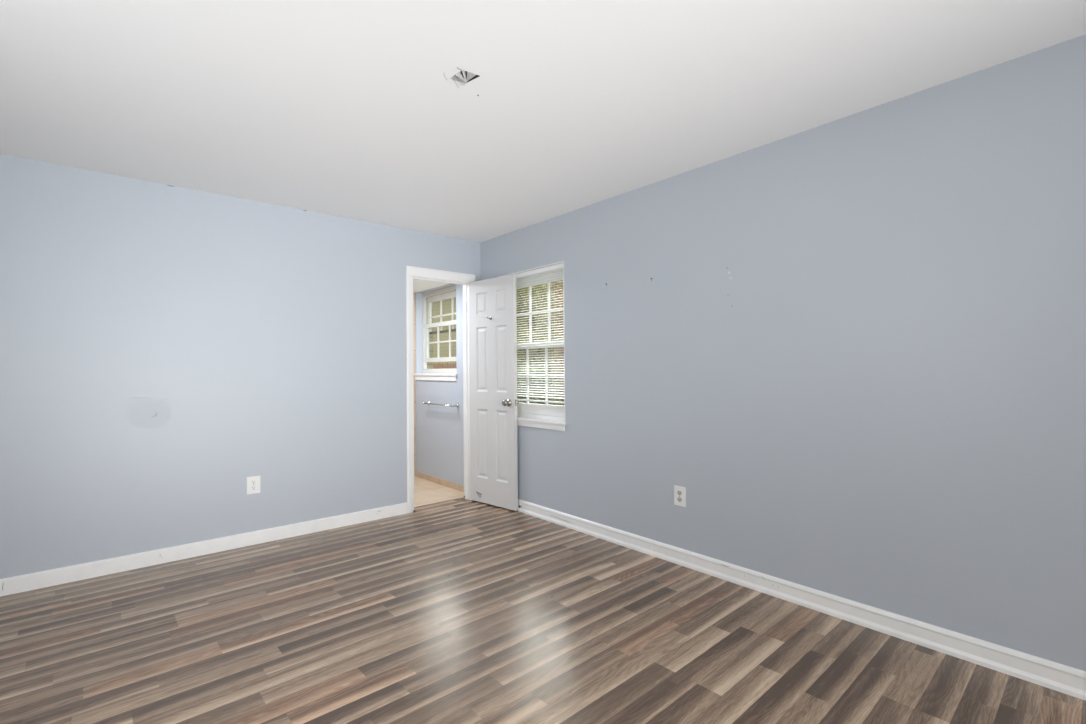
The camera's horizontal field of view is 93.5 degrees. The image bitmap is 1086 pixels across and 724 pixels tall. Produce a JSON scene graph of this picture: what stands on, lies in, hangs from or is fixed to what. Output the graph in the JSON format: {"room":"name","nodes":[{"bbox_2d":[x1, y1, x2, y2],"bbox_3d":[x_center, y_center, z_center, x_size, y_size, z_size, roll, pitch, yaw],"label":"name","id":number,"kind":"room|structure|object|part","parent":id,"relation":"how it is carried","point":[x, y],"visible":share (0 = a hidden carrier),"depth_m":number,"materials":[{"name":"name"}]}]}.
{"room":"empty bedroom","nodes":[
{"label":"empty bedroom","id":0,"kind":"room"},
{"bbox_2d":[0,154,479,578],"bbox_3d":[-2.124,0.070,3.638,3.950,2.440,0.118,0,-1,-41],"label":"wall","id":1,"kind":"structure","parent":0,"point":[164,348],"depth_m":3.36,"materials":[{"name":"blue paint"}]},
{"bbox_2d":[0,502,406,596],"bbox_3d":[-2.367,1.241,3.327,3.182,0.092,0.016,0,-1,-41],"label":"baseboard","id":2,"kind":"structure","parent":1,"relation":"attached to","point":[47,578],"depth_m":3.33,"materials":[{"name":"white paint"}]},
{"bbox_2d":[247,476,259,494],"bbox_3d":[-2.047,0.870,3.615,0.086,0.123,0.008,0,-1,-41],"label":"wall outlet","id":3,"kind":"object","parent":1,"relation":"attached to","point":[253,483],"visible":1,"depth_m":3.61,"materials":[{"name":"white plastic"}]},
{"bbox_2d":[414,497,463,506],"bbox_3d":[-0.982,1.292,4.700,0.592,0.006,0.024,0,-1,-41],"label":"trim","id":4,"kind":"structure","parent":1,"relation":"attached to","point":[458,497],"depth_m":4.71,"materials":[{"name":"beige wood"}]},
{"bbox_2d":[406,266,474,512],"bbox_3d":[-0.939,0.233,4.650,0.699,2.122,0.132,0,-1,-41],"label":"trim","id":5,"kind":"structure","parent":1,"relation":"attached to","point":[412,272],"depth_m":4.50,"materials":[{"name":"white paint"}]},
{"bbox_3d":[-1.144,0.269,4.399,0.061,2.047,0.017,0,-1,-41],"label":"casing","id":6,"kind":"part","parent":5,"relation":"part of","materials":[{"name":"white paint"}]},
{"bbox_3d":[-0.910,-0.790,4.622,0.699,0.076,0.017,0,-1,-41],"label":"head casing","id":7,"kind":"part","parent":5,"relation":"part of","materials":[{"name":"white paint"}]},
{"bbox_2d":[469,274,518,510],"bbox_3d":[-0.455,0.264,4.598,0.606,2.028,0.166,-1,-1,42],"label":"door","id":8,"kind":"structure","parent":5,"relation":"attached to","point":[494,402],"depth_m":4.56,"materials":[{"name":"white paint"}]},
{"bbox_3d":[-0.317,0.352,4.407,0.066,0.066,0.065,-1,-1,42],"label":"knob","id":9,"kind":"part","parent":8,"relation":"part of","materials":[{"name":"silver metal"}]},
{"bbox_2d":[413,292,415,475],"bbox_3d":[-2.341,0.094,5.232,2.200,2.440,0.120,0,-1,-41],"label":"wall","id":10,"kind":"structure","parent":0,"point":[414,293],"depth_m":5.89,"materials":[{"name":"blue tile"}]},
{"bbox_2d":[413,279,450,292],"bbox_3d":[-1.907,-0.837,4.733,2.200,0.040,1.230,0,-1,-41],"label":"ceiling","id":11,"kind":"structure","parent":0,"point":[418,285],"depth_m":5.37,"materials":[{"name":"white paint"}]},
{"bbox_2d":[416,284,463,485],"bbox_3d":[-1.075,0.089,5.601,0.200,2.440,1.490,0,-1,-41],"label":"wall","id":12,"kind":"structure","parent":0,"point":[439,428],"depth_m":5.47,"materials":[{"name":"blue paint"}]},
{"bbox_2d":[414,285,456,380],"bbox_3d":[-1.105,-0.303,5.620,0.224,1.009,0.911,0,-1,-41],"label":"window","id":13,"kind":"structure","parent":12,"relation":"attached to","point":[429,373],"depth_m":5.74,"materials":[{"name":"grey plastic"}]},
{"bbox_3d":[-1.093,-0.223,5.629,0.028,0.438,0.845,0,-1,-41],"label":"sash","id":14,"kind":"part","parent":13,"relation":"part of","materials":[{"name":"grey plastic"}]},
{"bbox_3d":[-1.068,-0.545,5.657,0.028,0.430,0.845,0,-1,-41],"label":"sash","id":15,"kind":"part","parent":13,"relation":"part of","materials":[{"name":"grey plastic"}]},
{"bbox_2d":[416,471,463,491],"bbox_3d":[-1.062,1.275,5.417,0.012,0.061,1.228,0,-1,-41],"label":"baseboard","id":16,"kind":"structure","parent":12,"relation":"attached to","point":[443,482],"depth_m":5.44,"materials":[{"name":"beige tile"}]},
{"bbox_2d":[422,401,458,407],"bbox_3d":[-1.094,0.449,5.407,0.078,0.048,0.658,0,-1,-41],"label":"towel bar","id":17,"kind":"object","parent":12,"relation":"attached to","point":[428,402],"visible":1,"depth_m":5.32,"materials":[{"name":"silver metal"}]},
{"bbox_2d":[0,0,1085,242],"bbox_3d":[-0.486,-1.198,1.741,3.950,0.015,4.950,0,-1,-41],"label":"ceiling","id":18,"kind":"structure","parent":0,"point":[349,109],"depth_m":2.18,"materials":[{"name":"white paint"}]},
{"bbox_2d":[444,67,478,87],"bbox_3d":[-0.328,-1.237,2.129,0.165,0.117,0.170,0,-1,-41],"label":"ceiling light","id":19,"kind":"object","parent":18,"relation":"attached to","point":[466,76],"depth_m":2.13,"materials":[{"name":"grey"}]},
{"bbox_2d":[0,476,1085,723],"bbox_3d":[-0.891,1.260,2.200,4.030,0.009,6.330,0,-1,-41],"label":"floor","id":20,"kind":"structure","parent":0,"point":[461,610],"depth_m":2.26,"materials":[{"name":"brown laminate"}]},
{"bbox_2d":[480,34,1085,670],"bbox_3d":[1.060,0.038,3.118,0.202,2.440,5.060,0,-1,-41],"label":"wall","id":21,"kind":"structure","parent":0,"point":[855,344],"depth_m":2.43,"materials":[{"name":"blue paint"}]},
{"bbox_2d":[499,261,566,430],"bbox_3d":[-0.071,-0.120,4.374,0.169,1.332,0.916,0,-1,-41],"label":"window","id":22,"kind":"structure","parent":21,"relation":"in","point":[545,416],"depth_m":4.30,"materials":[{"name":"white plastic"}]},
{"bbox_2d":[515,263,563,403],"bbox_3d":[-0.105,-0.220,4.352,0.032,1.108,0.854,0,-1,-41],"label":"blind","id":23,"kind":"object","parent":22,"relation":"attached to","point":[558,266],"visible":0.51,"depth_m":4.24,"materials":[{"name":"white plastic"}]},
{"bbox_3d":[-0.100,0.328,4.345,0.026,0.012,0.848,0,-1,-41],"label":"rail","id":24,"kind":"part","parent":23,"relation":"part of","materials":[{"name":"white plastic"}]},
{"bbox_3d":[0.083,-0.216,4.135,0.028,1.070,0.001,0,-1,-41],"label":"ladder cord","id":25,"kind":"part","parent":23,"relation":"part of","materials":[{"name":"white fabric"}]},
{"bbox_3d":[-0.032,-0.427,4.406,0.028,0.618,0.826,0,-1,-41],"label":"sash","id":26,"kind":"part","parent":22,"relation":"part of","materials":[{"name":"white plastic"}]},
{"bbox_3d":[-0.048,-0.147,4.399,0.101,1.259,0.868,0,-1,-41],"label":"frame","id":27,"kind":"part","parent":22,"relation":"part of","materials":[{"name":"white plastic"}]},
{"bbox_3d":[-0.055,0.137,4.375,0.028,0.617,0.826,0,-1,-41],"label":"sash","id":28,"kind":"part","parent":22,"relation":"part of","materials":[{"name":"white plastic"}]},
{"bbox_2d":[674,485,685,506],"bbox_3d":[0.855,0.839,3.193,0.008,0.123,0.086,0,-1,-41],"label":"wall outlet","id":29,"kind":"object","parent":21,"relation":"attached to","point":[679,492],"visible":1,"depth_m":3.19,"materials":[{"name":"white plastic"}]},
{"bbox_2d":[516,499,1085,700],"bbox_3d":[1.021,1.208,2.988,0.022,0.097,4.950,0,-1,-41],"label":"baseboard","id":30,"kind":"structure","parent":21,"relation":"attached to","point":[1071,681],"depth_m":2.43,"materials":[{"name":"white paint"}]},
{"label":"outside","id":31,"kind":"structure","parent":0,"visible":0},
{"bbox_3d":[6.562,2.008,27.496,39.650,0.200,65.000,0,-1,-41],"label":"ground","id":32,"kind":"structure","parent":31,"visible":0},
{"bbox_2d":[433,363,455,368],"bbox_3d":[-4.713,0.958,16.841,0.150,1.775,8.520,0,-1,-41],"label":"picket fence","id":33,"kind":"object","parent":32,"relation":"on","point":[446,365],"visible":0.04,"depth_m":14.50,"materials":[{"name":"brown wood"}]},
{"bbox_2d":[433,282,563,397],"bbox_3d":[-5.250,-1.373,29.475,8.000,6.800,13.500,0,-1,-41],"label":"house","id":34,"kind":"structure","parent":32,"relation":"on","point":[446,304],"depth_m":23.27,"materials":[{"name":"beige"}]},
{"bbox_2d":[516,282,563,404],"bbox_3d":[-0.288,-0.751,17.870,2.849,5.162,3.685,0,-1,-37],"label":"leafy tree","id":35,"kind":"object","parent":32,"relation":"on","point":[524,293],"visible":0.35,"depth_m":17.62,"materials":[{"name":"green plant"}]},
{"bbox_2d":[517,360,562,404],"bbox_3d":[-0.274,0.844,13.255,1.502,1.858,1.704,0,-1,-23],"label":"leafy tree","id":36,"kind":"object","parent":32,"relation":"on","point":[541,365],"visible":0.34,"depth_m":12.73,"materials":[{"name":"green plant"}]},
{"bbox_2d":[539,280,563,379],"bbox_3d":[1.711,-1.561,23.137,4.748,6.897,5.315,0,-1,-41],"label":"leafy tree","id":37,"kind":"object","parent":32,"relation":"on","point":[562,280],"visible":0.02,"depth_m":22.96,"materials":[{"name":"green plant"}]},
{"bbox_2d":[550,281,563,401],"bbox_3d":[1.327,-0.599,14.349,2.724,4.734,2.611,0,-1,-41],"label":"leafy tree","id":38,"kind":"object","parent":32,"relation":"on","point":[551,288],"visible":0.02,"depth_m":14.00,"materials":[{"name":"green plant"}]}
]}

